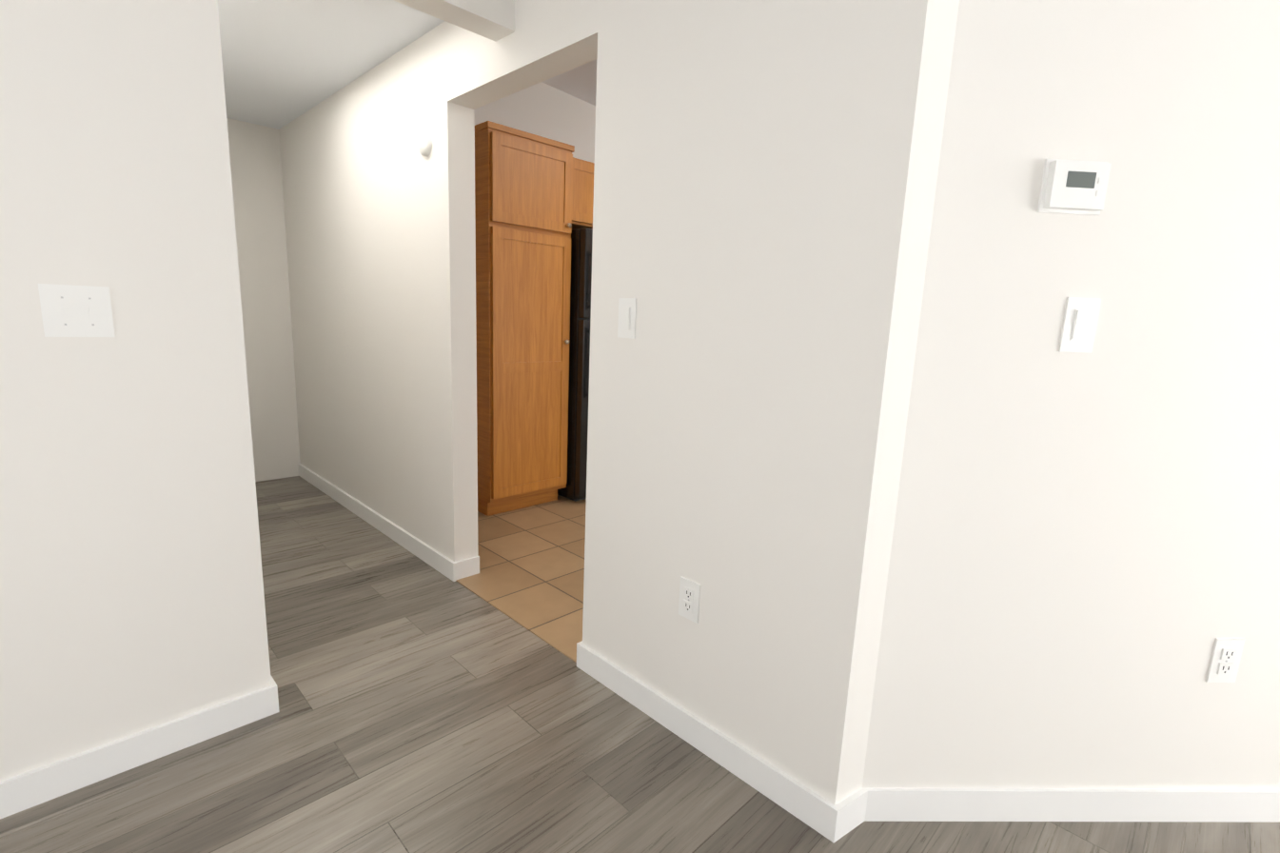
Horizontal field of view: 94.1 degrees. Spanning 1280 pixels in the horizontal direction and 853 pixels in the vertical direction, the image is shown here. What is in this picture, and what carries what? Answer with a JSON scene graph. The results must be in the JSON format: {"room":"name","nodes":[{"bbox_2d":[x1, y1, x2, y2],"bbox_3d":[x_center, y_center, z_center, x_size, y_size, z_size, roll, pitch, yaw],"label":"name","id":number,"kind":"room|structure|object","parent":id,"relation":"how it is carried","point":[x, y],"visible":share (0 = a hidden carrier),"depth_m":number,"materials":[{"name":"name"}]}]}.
{"room":"empty living room","nodes":[
{"label":"empty living room","id":0,"kind":"room"},
{"bbox_2d":[0,0,514,781],"bbox_3d":[-1.640,-0.533,1.033,3.250,2.980,0.120,-8,15,-44],"label":"wall","id":1,"kind":"structure","parent":0,"point":[131,594],"depth_m":1.44,"materials":[{"name":"white paint"}]},
{"bbox_2d":[38,283,115,336],"bbox_3d":[-1.284,-0.263,1.361,0.118,0.116,0.014,-8,15,-44],"label":"blank wall plate","id":2,"kind":"object","parent":1,"relation":"attached to","point":[68,310],"visible":1,"depth_m":1.36,"materials":[{"name":"white plastic"}]},
{"bbox_2d":[0,676,275,819],"bbox_3d":[-1.942,0.939,0.961,2.370,0.088,0.013,-8,15,-44],"label":"baseboard","id":3,"kind":"structure","parent":1,"relation":"attached to","point":[21,792],"depth_m":1.55,"materials":[{"name":"white wood"}]},
{"bbox_2d":[266,674,279,714],"bbox_3d":[-2.063,0.607,2.739,0.013,0.088,2.743,-8,15,-44],"label":"baseboard","id":4,"kind":"structure","parent":1,"relation":"attached to","point":[272,700],"depth_m":1.79,"materials":[{"name":"white wood"}]},
{"bbox_2d":[226,118,300,481],"bbox_3d":[-2.719,-1.079,3.759,1.090,2.980,0.120,-8,15,-44],"label":"wall","id":5,"kind":"structure","parent":0,"point":[257,186],"depth_m":3.96,"materials":[{"name":"white paint"}]},
{"bbox_2d":[217,0,444,129],"bbox_3d":[-1.762,-1.740,2.699,1.090,0.100,2.730,-8,15,-44],"label":"ceiling","id":6,"kind":"structure","parent":0,"point":[285,62],"depth_m":2.60,"materials":[{"name":"white paint"}]},
{"bbox_2d":[474,81,595,162],"bbox_3d":[-0.336,-1.145,4.660,3.555,2.980,0.120,-8,15,-44],"label":"wall","id":7,"kind":"structure","parent":0,"point":[543,109],"depth_m":4.06,"materials":[{"name":"white paint"}]},
{"bbox_2d":[571,157,594,229],"bbox_3d":[-0.368,-1.532,4.074,0.735,0.390,0.502,-8,15,-44],"label":"upper cabinet","id":8,"kind":"object","parent":7,"relation":"attached to","point":[582,195],"visible":0.19,"depth_m":3.75,"materials":[{"name":"brown wood"}]},
{"bbox_2d":[542,59,596,105],"bbox_3d":[2.365,-1.893,2.496,4.510,0.357,6.690,-8,15,-44],"label":"ceiling","id":9,"kind":"structure","parent":0,"point":[580,82],"depth_m":3.95,"materials":[{"name":"white paint"}]},
{"bbox_2d":[278,0,896,789],"bbox_3d":[-0.904,-0.801,2.659,0.120,2.980,4.050,-8,15,-44],"label":"wall","id":10,"kind":"structure","parent":0,"point":[737,164],"depth_m":1.67,"materials":[{"name":"white paint"}]},
{"bbox_2d":[298,463,464,581],"bbox_3d":[-1.635,0.486,3.497,0.033,0.088,2.263,-8,15,-44],"label":"baseboard","id":11,"kind":"structure","parent":10,"relation":"attached to","point":[454,571],"depth_m":3.18,"materials":[{"name":"white wood"}]},
{"bbox_2d":[417,133,432,156],"bbox_3d":[-0.908,-1.187,2.506,0.022,0.090,0.090,-8,15,-44],"label":"door chime","id":12,"kind":"object","parent":10,"relation":"attached to","point":[424,143],"visible":0.98,"depth_m":2.49,"materials":[{"name":"white plastic"}]},
{"bbox_2d":[617,297,636,338],"bbox_3d":[-0.040,-0.320,1.762,0.010,0.116,0.072,-8,15,-44],"label":"light switch","id":13,"kind":"object","parent":10,"relation":"attached to","point":[627,317],"visible":1,"depth_m":1.76,"materials":[{"name":"white plastic"}]},
{"bbox_2d":[678,576,700,623],"bbox_3d":[0.140,0.494,1.697,0.008,0.116,0.072,-8,15,-44],"label":"electrical outlet","id":14,"kind":"object","parent":10,"relation":"attached to","point":[689,600],"visible":1,"depth_m":1.69,"materials":[{"name":"white plastic"}]},
{"bbox_2d":[576,640,848,842],"bbox_3d":[0.128,0.876,1.773,0.033,0.088,0.963,-8,15,-44],"label":"baseboard","id":15,"kind":"structure","parent":10,"relation":"attached to","point":[822,816],"depth_m":1.66,"materials":[{"name":"white wood"}]},
{"bbox_2d":[0,475,1279,852],"bbox_3d":[0.651,0.906,2.137,7.990,0.060,7.740,-8,15,-44],"label":"floor","id":16,"kind":"structure","parent":0,"point":[424,706],"depth_m":1.61,"materials":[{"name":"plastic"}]},
{"bbox_2d":[456,494,586,662],"bbox_3d":[0.962,0.647,3.429,3.550,0.008,3.974,-8,15,-44],"label":"kitchen tile floor","id":17,"kind":"structure","parent":16,"relation":"on","point":[530,576],"depth_m":2.88,"materials":[{"name":"beige tile"}]},
{"bbox_2d":[474,120,574,515],"bbox_3d":[-0.833,-0.596,3.719,0.581,2.200,0.630,-8,15,-44],"label":"pantry cabinet","id":18,"kind":"object","parent":17,"relation":"on","point":[523,182],"visible":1,"depth_m":3.47,"materials":[{"name":"brown wood"}]},
{"bbox_2d":[557,227,592,501],"bbox_3d":[-0.323,-0.422,4.186,0.735,1.730,0.740,-8,15,-44],"label":"fridge","id":19,"kind":"object","parent":17,"relation":"on","point":[581,244],"visible":0.23,"depth_m":3.74,"materials":[{"name":"black metal"}]},
{"bbox_2d":[812,0,959,805],"bbox_3d":[0.554,-0.478,1.232,0.120,2.980,0.080,-8,15,-44],"label":"wall","id":20,"kind":"structure","parent":0,"point":[922,49],"depth_m":1.27,"materials":[{"name":"white paint"}]},
{"bbox_2d":[861,0,1279,788],"bbox_3d":[1.298,-0.464,1.326,1.528,2.980,0.120,2,10,-3],"label":"wall","id":21,"kind":"structure","parent":0,"point":[1084,567],"depth_m":1.34,"materials":[{"name":"white paint"}]},
{"bbox_2d":[833,787,1279,842],"bbox_3d":[1.269,0.970,1.522,1.276,0.088,1.021,-8,15,-44],"label":"baseboard","id":22,"kind":"structure","parent":21,"relation":"attached to","point":[865,804],"depth_m":1.51,"materials":[{"name":"white"}]},
{"bbox_2d":[1037,158,1111,215],"bbox_3d":[0.900,-0.495,1.229,0.132,0.104,0.026,2,10,-3],"label":"thermostat","id":23,"kind":"object","parent":21,"relation":"attached to","point":[1073,187],"visible":1,"depth_m":1.22,"materials":[{"name":"white plastic"}]},
{"bbox_2d":[1058,296,1101,352],"bbox_3d":[0.955,-0.220,1.290,0.072,0.116,0.010,2,10,-3],"label":"light switch","id":24,"kind":"object","parent":21,"relation":"attached to","point":[1079,324],"visible":1,"depth_m":1.29,"materials":[{"name":"white plastic"}]},
{"bbox_2d":[1205,637,1245,682],"bbox_3d":[1.437,0.575,1.460,0.072,0.116,0.008,2,10,-3],"label":"electrical outlet","id":25,"kind":"object","parent":21,"relation":"attached to","point":[1225,660],"visible":1,"depth_m":1.46,"materials":[{"name":"white plastic"}]}
]}

